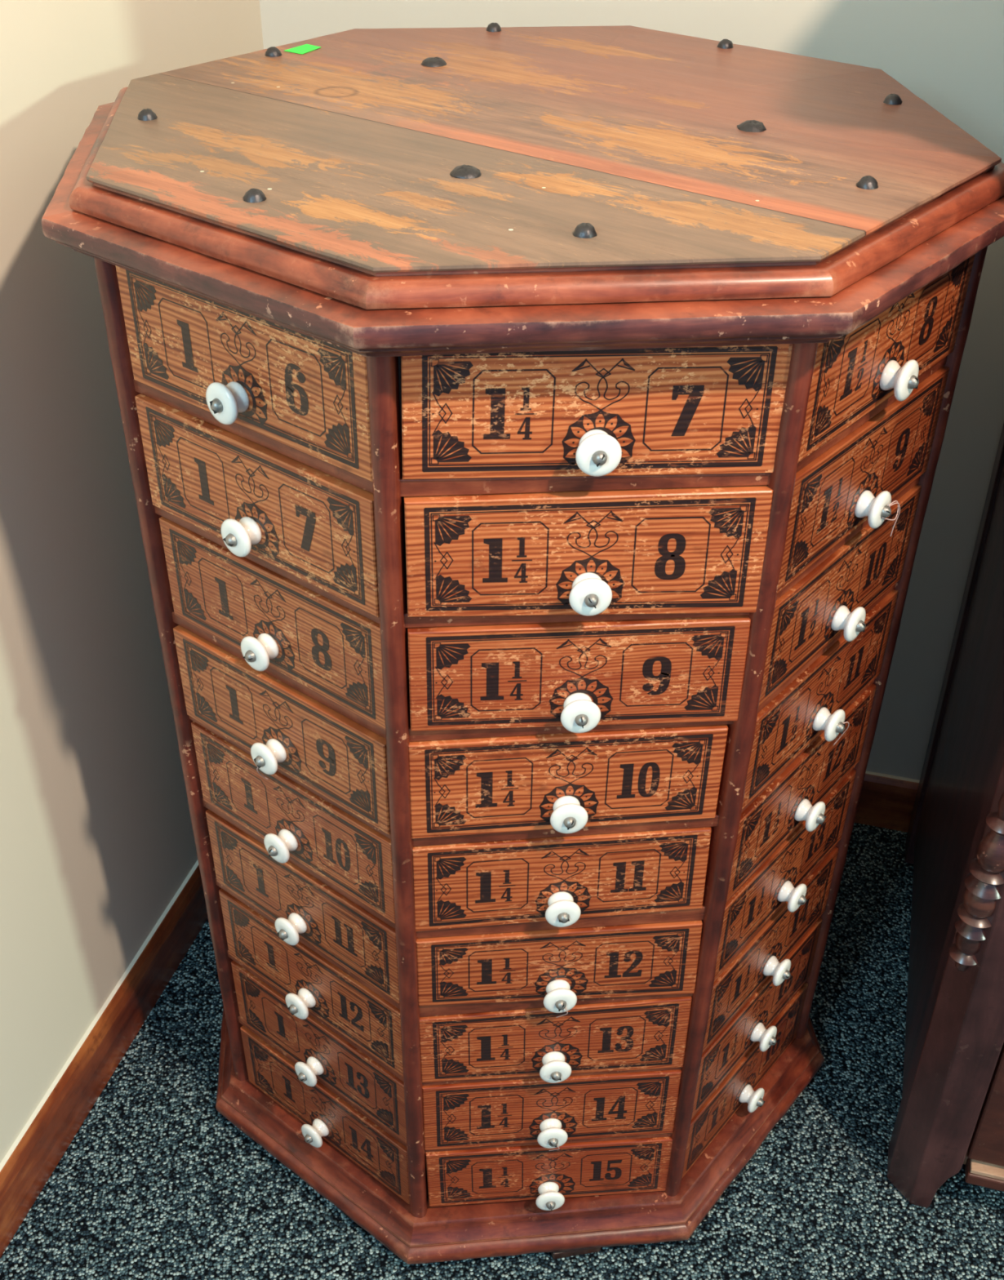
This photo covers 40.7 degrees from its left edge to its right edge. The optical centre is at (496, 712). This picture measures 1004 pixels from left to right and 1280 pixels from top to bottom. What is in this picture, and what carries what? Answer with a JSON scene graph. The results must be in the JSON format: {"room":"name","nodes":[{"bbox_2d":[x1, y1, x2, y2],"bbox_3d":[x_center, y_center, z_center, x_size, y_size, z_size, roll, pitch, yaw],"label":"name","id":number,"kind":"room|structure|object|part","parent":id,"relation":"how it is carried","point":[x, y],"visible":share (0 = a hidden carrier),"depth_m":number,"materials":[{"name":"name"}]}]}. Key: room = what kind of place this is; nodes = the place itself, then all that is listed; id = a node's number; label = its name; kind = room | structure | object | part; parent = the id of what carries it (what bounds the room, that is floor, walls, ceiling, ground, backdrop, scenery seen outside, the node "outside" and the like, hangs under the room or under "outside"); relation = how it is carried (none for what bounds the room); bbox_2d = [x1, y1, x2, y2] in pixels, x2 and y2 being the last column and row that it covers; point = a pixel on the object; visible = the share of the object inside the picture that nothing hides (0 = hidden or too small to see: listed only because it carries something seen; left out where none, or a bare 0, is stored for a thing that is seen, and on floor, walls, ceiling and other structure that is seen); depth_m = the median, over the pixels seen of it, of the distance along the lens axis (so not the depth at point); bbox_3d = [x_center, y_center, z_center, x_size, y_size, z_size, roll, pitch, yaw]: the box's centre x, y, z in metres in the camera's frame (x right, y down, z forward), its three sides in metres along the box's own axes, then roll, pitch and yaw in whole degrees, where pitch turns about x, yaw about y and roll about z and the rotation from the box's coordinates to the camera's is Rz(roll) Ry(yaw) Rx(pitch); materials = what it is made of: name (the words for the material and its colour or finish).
{"room":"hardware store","nodes":[
{"label":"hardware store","id":0,"kind":"room"},
{"bbox_2d":[0,0,263,1163],"bbox_3d":[-0.733,0.041,-0.296,0.100,2.500,3.689,10,39,12],"label":"wall","id":1,"kind":"structure","parent":0,"point":[97,841],"depth_m":1.13,"materials":[{"name":"beige paint"}]},
{"bbox_2d":[0,859,208,1257],"bbox_3d":[-0.697,1.016,0.426,0.008,0.075,3.500,10,39,12],"label":"baseboard","id":2,"kind":"structure","parent":1,"relation":"attached to","point":[28,1164],"depth_m":1.30,"materials":[{"name":"brown wood"}]},
{"bbox_2d":[0,822,1003,1279],"bbox_3d":[1.006,1.392,0.071,3.564,0.050,3.589,10,39,12],"label":"floor","id":3,"kind":"structure","parent":0,"point":[154,1183],"depth_m":1.24,"materials":[{"name":"carpet"}]},
{"bbox_2d":[41,22,1003,1264],"bbox_3d":[0.021,-0.047,1.150,0.599,0.880,0.599,-3,38,-5],"label":"base cabinet","id":4,"kind":"object","parent":3,"relation":"on","point":[534,436],"visible":1,"depth_m":0.86,"materials":[{"name":"brown wood"}]},
{"bbox_3d":[-0.228,0.031,1.041,0.030,0.782,0.015,-18,42,-22],"label":"corner post","id":5,"kind":"part","parent":4,"relation":"part of","materials":[{"name":"brown wood"}]},
{"bbox_3d":[-0.153,-0.178,0.774,0.025,0.025,0.016,27,45,30],"label":"knob","id":6,"kind":"part","parent":4,"relation":"part of","materials":[{"name":"white ceramic"}]},
{"bbox_3d":[-0.155,-0.109,0.827,0.025,0.025,0.016,27,45,30],"label":"knob","id":7,"kind":"part","parent":4,"relation":"part of","materials":[{"name":"white ceramic"}]},
{"bbox_3d":[-0.143,-0.199,0.769,0.203,0.077,0.009,27,45,30],"label":"drawer","id":8,"kind":"part","parent":4,"relation":"part of","materials":[{"name":"brown wood"}]},
{"bbox_3d":[-0.143,-0.166,0.798,0.211,0.009,0.008,27,45,30],"label":"rail","id":9,"kind":"part","parent":4,"relation":"part of","materials":[{"name":"brown wood"}]},
{"bbox_3d":[-0.145,-0.129,0.821,0.203,0.078,0.009,27,45,30],"label":"drawer","id":10,"kind":"part","parent":4,"relation":"part of","materials":[{"name":"brown wood"}]},
{"bbox_3d":[-0.153,-0.041,0.881,0.025,0.025,0.016,27,45,30],"label":"knob","id":11,"kind":"part","parent":4,"relation":"part of","materials":[{"name":"white ceramic"}]},
{"bbox_3d":[-0.144,-0.097,0.852,0.211,0.009,0.008,27,45,30],"label":"rail","id":12,"kind":"part","parent":4,"relation":"part of","materials":[{"name":"brown wood"}]},
{"bbox_3d":[-0.156,0.029,0.933,0.025,0.025,0.016,27,45,30],"label":"knob","id":13,"kind":"part","parent":4,"relation":"part of","materials":[{"name":"white ceramic"}]},
{"bbox_3d":[-0.143,-0.061,0.876,0.203,0.077,0.009,27,45,30],"label":"drawer","id":14,"kind":"part","parent":4,"relation":"part of","materials":[{"name":"brown wood"}]},
{"bbox_3d":[-0.145,-0.028,0.905,0.211,0.009,0.008,27,45,30],"label":"rail","id":15,"kind":"part","parent":4,"relation":"part of","materials":[{"name":"brown wood"}]},
{"bbox_3d":[-0.157,0.096,0.989,0.025,0.025,0.016,27,45,30],"label":"knob","id":16,"kind":"part","parent":4,"relation":"part of","materials":[{"name":"white ceramic"}]},
{"bbox_3d":[-0.147,0.009,0.928,0.203,0.077,0.009,27,45,30],"label":"drawer","id":17,"kind":"part","parent":4,"relation":"part of","materials":[{"name":"brown wood"}]},
{"bbox_3d":[-0.146,0.040,0.959,0.211,0.009,0.008,27,45,30],"label":"rail","id":18,"kind":"part","parent":4,"relation":"part of","materials":[{"name":"brown wood"}]},
{"bbox_3d":[-0.157,0.165,1.042,0.025,0.025,0.016,27,45,30],"label":"knob","id":19,"kind":"part","parent":4,"relation":"part of","materials":[{"name":"white ceramic"}]},
{"bbox_3d":[-0.146,0.076,0.983,0.203,0.078,0.009,27,45,30],"label":"drawer","id":20,"kind":"part","parent":4,"relation":"part of","materials":[{"name":"brown wood"}]},
{"bbox_3d":[-0.147,0.109,1.012,0.211,0.009,0.008,27,45,30],"label":"rail","id":21,"kind":"part","parent":4,"relation":"part of","materials":[{"name":"brown wood"}]},
{"bbox_3d":[-0.158,0.234,1.095,0.025,0.025,0.016,27,45,30],"label":"knob","id":22,"kind":"part","parent":4,"relation":"part of","materials":[{"name":"white ceramic"}]},
{"bbox_3d":[-0.147,0.145,1.036,0.203,0.077,0.009,27,45,30],"label":"drawer","id":23,"kind":"part","parent":4,"relation":"part of","materials":[{"name":"brown wood"}]},
{"bbox_3d":[-0.148,0.178,1.065,0.211,0.009,0.008,27,45,30],"label":"rail","id":24,"kind":"part","parent":4,"relation":"part of","materials":[{"name":"brown wood"}]},
{"bbox_3d":[-0.158,0.303,1.148,0.025,0.025,0.016,27,45,30],"label":"knob","id":25,"kind":"part","parent":4,"relation":"part of","materials":[{"name":"white ceramic"}]},
{"bbox_3d":[-0.147,0.214,1.090,0.203,0.077,0.009,27,45,30],"label":"drawer","id":26,"kind":"part","parent":4,"relation":"part of","materials":[{"name":"brown wood"}]},
{"bbox_3d":[-0.160,0.372,1.202,0.025,0.025,0.016,27,45,30],"label":"knob","id":27,"kind":"part","parent":4,"relation":"part of","materials":[{"name":"white ceramic"}]},
{"bbox_3d":[-0.149,0.247,1.119,0.211,0.009,0.008,27,45,30],"label":"rail","id":28,"kind":"part","parent":4,"relation":"part of","materials":[{"name":"brown wood"}]},
{"bbox_3d":[-0.148,0.283,1.143,0.203,0.078,0.009,27,45,30],"label":"drawer","id":29,"kind":"part","parent":4,"relation":"part of","materials":[{"name":"brown wood"}]},
{"bbox_3d":[-0.149,0.316,1.172,0.211,0.009,0.008,27,45,30],"label":"rail","id":30,"kind":"part","parent":4,"relation":"part of","materials":[{"name":"brown wood"}]},
{"bbox_3d":[-0.150,0.352,1.196,0.203,0.078,0.009,27,45,30],"label":"drawer","id":31,"kind":"part","parent":4,"relation":"part of","materials":[{"name":"brown wood"}]},
{"bbox_3d":[-0.061,0.116,0.934,0.015,0.782,0.030,11,39,13],"label":"corner post","id":32,"kind":"part","parent":4,"relation":"part of","materials":[{"name":"brown wood"}]},
{"bbox_3d":[0.017,0.285,1.407,0.594,0.023,0.594,-3,38,-5],"label":"board","id":33,"kind":"part","parent":4,"relation":"part of","materials":[{"name":"brown wood"}]},
{"bbox_3d":[0.017,0.267,1.394,0.581,0.021,0.580,-3,38,-5],"label":"moulding","id":34,"kind":"part","parent":4,"relation":"part of","materials":[{"name":"brown wood"}]},
{"bbox_3d":[0.024,-0.366,0.901,0.599,0.024,0.599,-3,38,-5],"label":"cornice","id":35,"kind":"part","parent":4,"relation":"part of","materials":[{"name":"brown wood"}]},
{"bbox_3d":[0.025,-0.381,0.890,0.566,0.014,0.566,-3,38,-5],"label":"bead moulding","id":36,"kind":"part","parent":4,"relation":"part of","materials":[{"name":"brown wood"}]},
{"bbox_3d":[0.044,0.355,1.129,0.211,0.010,0.008,-3,38,-5],"label":"rail","id":37,"kind":"part","parent":4,"relation":"part of","materials":[{"name":"brown wood"}]},
{"bbox_3d":[0.045,0.388,1.153,0.210,0.081,0.009,-3,38,-5],"label":"drawer","id":38,"kind":"part","parent":4,"relation":"part of","materials":[{"name":"brown wood"}]},
{"bbox_3d":[0.045,0.412,1.155,0.025,0.025,0.016,-3,38,-5],"label":"knob","id":39,"kind":"part","parent":4,"relation":"part of","materials":[{"name":"white ceramic"}]},
{"bbox_3d":[0.045,0.284,1.074,0.211,0.010,0.008,-3,38,-5],"label":"rail","id":40,"kind":"part","parent":4,"relation":"part of","materials":[{"name":"brown wood"}]},
{"bbox_3d":[0.045,0.320,1.100,0.208,0.086,0.009,-3,38,-5],"label":"drawer","id":41,"kind":"part","parent":4,"relation":"part of","materials":[{"name":"brown wood"}]},
{"bbox_3d":[0.045,0.341,1.101,0.025,0.025,0.016,-3,38,-5],"label":"knob","id":42,"kind":"part","parent":4,"relation":"part of","materials":[{"name":"white ceramic"}]},
{"bbox_3d":[0.045,0.274,1.048,0.025,0.025,0.016,-3,38,-5],"label":"knob","id":43,"kind":"part","parent":4,"relation":"part of","materials":[{"name":"white ceramic"}]},
{"bbox_3d":[0.045,0.253,1.048,0.209,0.083,0.009,-3,38,-5],"label":"drawer","id":44,"kind":"part","parent":4,"relation":"part of","materials":[{"name":"brown wood"}]},
{"bbox_3d":[0.046,0.214,1.019,0.211,0.016,0.008,-3,38,-5],"label":"rail","id":45,"kind":"part","parent":4,"relation":"part of","materials":[{"name":"brown wood"}]},
{"bbox_3d":[0.046,0.185,0.994,0.208,0.077,0.009,-3,38,-5],"label":"drawer","id":46,"kind":"part","parent":4,"relation":"part of","materials":[{"name":"brown wood"}]},
{"bbox_3d":[0.046,0.208,0.996,0.025,0.025,0.016,-3,38,-5],"label":"knob","id":47,"kind":"part","parent":4,"relation":"part of","materials":[{"name":"white ceramic"}]},
{"bbox_3d":[0.046,0.148,0.968,0.211,0.013,0.008,-3,38,-5],"label":"rail","id":48,"kind":"part","parent":4,"relation":"part of","materials":[{"name":"brown wood"}]},
{"bbox_3d":[0.045,0.114,0.940,0.206,0.081,0.009,-3,38,-5],"label":"drawer","id":49,"kind":"part","parent":4,"relation":"part of","materials":[{"name":"brown wood"}]},
{"bbox_3d":[0.046,0.136,0.941,0.025,0.025,0.016,-3,38,-5],"label":"knob","id":50,"kind":"part","parent":4,"relation":"part of","materials":[{"name":"white ceramic"}]},
{"bbox_3d":[0.047,0.077,0.913,0.211,0.011,0.008,-3,38,-5],"label":"rail","id":51,"kind":"part","parent":4,"relation":"part of","materials":[{"name":"brown wood"}]},
{"bbox_3d":[0.046,0.044,0.884,0.205,0.080,0.009,-3,38,-5],"label":"drawer","id":52,"kind":"part","parent":4,"relation":"part of","materials":[{"name":"brown wood"}]},
{"bbox_3d":[0.047,0.066,0.885,0.025,0.025,0.016,-3,38,-5],"label":"knob","id":53,"kind":"part","parent":4,"relation":"part of","materials":[{"name":"white ceramic"}]},
{"bbox_3d":[0.048,0.006,0.858,0.211,0.011,0.008,-3,38,-5],"label":"rail","id":54,"kind":"part","parent":4,"relation":"part of","materials":[{"name":"brown wood"}]},
{"bbox_3d":[0.049,-0.060,0.806,0.211,0.013,0.008,-3,38,-5],"label":"rail","id":55,"kind":"part","parent":4,"relation":"part of","materials":[{"name":"brown wood"}]},
{"bbox_3d":[0.051,-0.023,0.831,0.208,0.080,0.009,-3,38,-5],"label":"drawer","id":56,"kind":"part","parent":4,"relation":"part of","materials":[{"name":"brown wood"}]},
{"bbox_3d":[0.051,-0.001,0.833,0.025,0.025,0.016,-3,38,-5],"label":"knob","id":57,"kind":"part","parent":4,"relation":"part of","materials":[{"name":"white ceramic"}]},
{"bbox_3d":[0.050,-0.130,0.752,0.211,0.013,0.008,-3,38,-5],"label":"rail","id":58,"kind":"part","parent":4,"relation":"part of","materials":[{"name":"brown wood"}]},
{"bbox_3d":[0.052,-0.090,0.778,0.208,0.084,0.009,-3,38,-5],"label":"drawer","id":59,"kind":"part","parent":4,"relation":"part of","materials":[{"name":"brown wood"}]},
{"bbox_3d":[0.054,-0.069,0.778,0.025,0.025,0.016,-3,38,-5],"label":"knob","id":60,"kind":"part","parent":4,"relation":"part of","materials":[{"name":"white ceramic"}]},
{"bbox_3d":[0.053,-0.163,0.725,0.209,0.082,0.009,-3,38,-5],"label":"drawer","id":61,"kind":"part","parent":4,"relation":"part of","materials":[{"name":"brown wood"}]},
{"bbox_3d":[0.054,-0.141,0.727,0.025,0.025,0.016,-3,38,-5],"label":"knob","id":62,"kind":"part","parent":4,"relation":"part of","materials":[{"name":"white ceramic"}]},
{"bbox_3d":[0.154,0.104,0.952,0.015,0.782,0.030,-18,42,-22],"label":"corner post","id":63,"kind":"part","parent":4,"relation":"part of","materials":[{"name":"brown wood"}]},
{"bbox_3d":[0.223,0.331,1.230,0.009,0.078,0.208,27,45,30],"label":"drawer","id":64,"kind":"part","parent":4,"relation":"part of","materials":[{"name":"brown wood"}]},
{"bbox_3d":[0.222,0.296,1.204,0.008,0.009,0.211,27,45,30],"label":"rail","id":65,"kind":"part","parent":4,"relation":"part of","materials":[{"name":"brown wood"}]},
{"bbox_3d":[0.233,0.351,1.235,0.016,0.025,0.025,27,45,30],"label":"knob","id":66,"kind":"part","parent":4,"relation":"part of","materials":[{"name":"white ceramic"}]},
{"bbox_3d":[0.224,0.262,1.176,0.009,0.078,0.208,27,45,30],"label":"drawer","id":67,"kind":"part","parent":4,"relation":"part of","materials":[{"name":"brown wood"}]},
{"bbox_3d":[0.223,0.227,1.151,0.008,0.009,0.211,27,45,30],"label":"rail","id":68,"kind":"part","parent":4,"relation":"part of","materials":[{"name":"brown wood"}]},
{"bbox_3d":[0.233,0.282,1.182,0.016,0.025,0.025,27,45,30],"label":"knob","id":69,"kind":"part","parent":4,"relation":"part of","materials":[{"name":"white ceramic"}]},
{"bbox_3d":[0.224,0.194,1.122,0.009,0.078,0.208,27,45,30],"label":"drawer","id":70,"kind":"part","parent":4,"relation":"part of","materials":[{"name":"brown wood"}]},
{"bbox_3d":[0.224,0.158,1.097,0.008,0.009,0.211,27,45,30],"label":"rail","id":71,"kind":"part","parent":4,"relation":"part of","materials":[{"name":"brown wood"}]},
{"bbox_3d":[0.234,0.214,1.128,0.016,0.025,0.025,27,45,30],"label":"knob","id":72,"kind":"part","parent":4,"relation":"part of","materials":[{"name":"white ceramic"}]},
{"bbox_3d":[0.225,0.124,1.069,0.009,0.077,0.208,27,45,30],"label":"drawer","id":73,"kind":"part","parent":4,"relation":"part of","materials":[{"name":"brown wood"}]},
{"bbox_3d":[0.225,0.089,1.044,0.008,0.009,0.211,27,45,30],"label":"rail","id":74,"kind":"part","parent":4,"relation":"part of","materials":[{"name":"brown wood"}]},
{"bbox_3d":[0.235,0.145,1.075,0.016,0.025,0.025,27,45,30],"label":"knob","id":75,"kind":"part","parent":4,"relation":"part of","materials":[{"name":"white ceramic"}]},
{"bbox_3d":[0.227,0.056,1.015,0.009,0.077,0.208,27,45,30],"label":"drawer","id":76,"kind":"part","parent":4,"relation":"part of","materials":[{"name":"brown wood"}]},
{"bbox_3d":[0.225,0.021,0.990,0.008,0.009,0.211,27,45,30],"label":"rail","id":77,"kind":"part","parent":4,"relation":"part of","materials":[{"name":"brown wood"}]},
{"bbox_3d":[0.236,0.076,1.021,0.016,0.025,0.025,27,45,30],"label":"knob","id":78,"kind":"part","parent":4,"relation":"part of","materials":[{"name":"white ceramic"}]},
{"bbox_3d":[0.228,-0.013,0.962,0.009,0.077,0.208,27,45,30],"label":"drawer","id":79,"kind":"part","parent":4,"relation":"part of","materials":[{"name":"brown wood"}]},
{"bbox_3d":[0.226,-0.048,0.937,0.008,0.009,0.211,27,45,30],"label":"rail","id":80,"kind":"part","parent":4,"relation":"part of","materials":[{"name":"brown wood"}]},
{"bbox_3d":[0.238,0.007,0.968,0.016,0.025,0.025,27,45,30],"label":"knob","id":81,"kind":"part","parent":4,"relation":"part of","materials":[{"name":"white ceramic"}]},
{"bbox_3d":[0.228,-0.082,0.909,0.009,0.078,0.208,27,45,30],"label":"drawer","id":82,"kind":"part","parent":4,"relation":"part of","materials":[{"name":"brown wood"}]},
{"bbox_3d":[0.227,-0.117,0.883,0.008,0.009,0.211,27,45,30],"label":"rail","id":83,"kind":"part","parent":4,"relation":"part of","materials":[{"name":"brown wood"}]},
{"bbox_3d":[0.238,-0.062,0.914,0.016,0.025,0.025,27,45,30],"label":"knob","id":84,"kind":"part","parent":4,"relation":"part of","materials":[{"name":"white ceramic"}]},
{"bbox_3d":[0.230,-0.151,0.856,0.009,0.077,0.208,27,45,30],"label":"drawer","id":85,"kind":"part","parent":4,"relation":"part of","materials":[{"name":"brown wood"}]},
{"bbox_3d":[0.228,-0.186,0.830,0.008,0.009,0.211,27,45,30],"label":"rail","id":86,"kind":"part","parent":4,"relation":"part of","materials":[{"name":"brown wood"}]},
{"bbox_3d":[0.239,-0.131,0.861,0.016,0.025,0.025,27,45,30],"label":"knob","id":87,"kind":"part","parent":4,"relation":"part of","materials":[{"name":"white ceramic"}]},
{"bbox_3d":[0.231,-0.220,0.802,0.009,0.077,0.208,27,45,30],"label":"drawer","id":88,"kind":"part","parent":4,"relation":"part of","materials":[{"name":"brown wood"}]},
{"bbox_3d":[0.291,0.003,1.085,0.030,0.782,0.015,11,39,13],"label":"corner post","id":89,"kind":"part","parent":4,"relation":"part of","materials":[{"name":"brown wood"}]},
{"bbox_3d":[0.240,-0.200,0.808,0.016,0.025,0.025,27,45,30],"label":"knob","id":90,"kind":"part","parent":4,"relation":"part of","materials":[{"name":"white ceramic"}]},
{"bbox_2d":[887,422,1003,1208],"bbox_3d":[0.851,-0.082,0.979,0.952,1.160,0.517,10,39,12],"label":"wooden cabinet","id":91,"kind":"object","parent":3,"relation":"on","point":[950,1115],"visible":1,"depth_m":1.17,"materials":[{"name":"brown wood"}]},
{"bbox_3d":[0.383,-0.016,0.911,0.078,1.130,0.056,10,39,12],"label":"corner post","id":92,"kind":"part","parent":91,"relation":"part of","materials":[{"name":"brown wood"}]},
{"bbox_3d":[0.497,-0.281,1.254,0.066,1.130,0.041,10,39,12],"label":"post","id":93,"kind":"part","parent":91,"relation":"part of","materials":[{"name":"brown wood"}]},
{"bbox_3d":[0.810,0.471,1.123,0.812,0.013,0.032,10,39,12],"label":"rail","id":94,"kind":"part","parent":91,"relation":"part of","materials":[{"name":"brown wood"}]},
{"bbox_3d":[0.806,0.339,1.026,0.817,0.293,0.022,10,39,12],"label":"drawer","id":95,"kind":"part","parent":91,"relation":"part of","materials":[{"name":"brown wood"}]},
{"bbox_2d":[259,0,1003,780],"bbox_3d":[1.512,-0.701,0.695,3.564,2.500,0.100,10,39,12],"label":"wall","id":96,"kind":"structure","parent":0,"point":[949,54],"depth_m":1.23,"materials":[{"name":"beige paint"}]},
{"bbox_2d":[854,770,919,832],"bbox_3d":[1.456,0.283,1.404,3.500,0.075,0.008,10,39,12],"label":"baseboard","id":97,"kind":"structure","parent":96,"relation":"attached to","point":[886,801],"depth_m":1.61,"materials":[{"name":"brown wood"}]}
]}

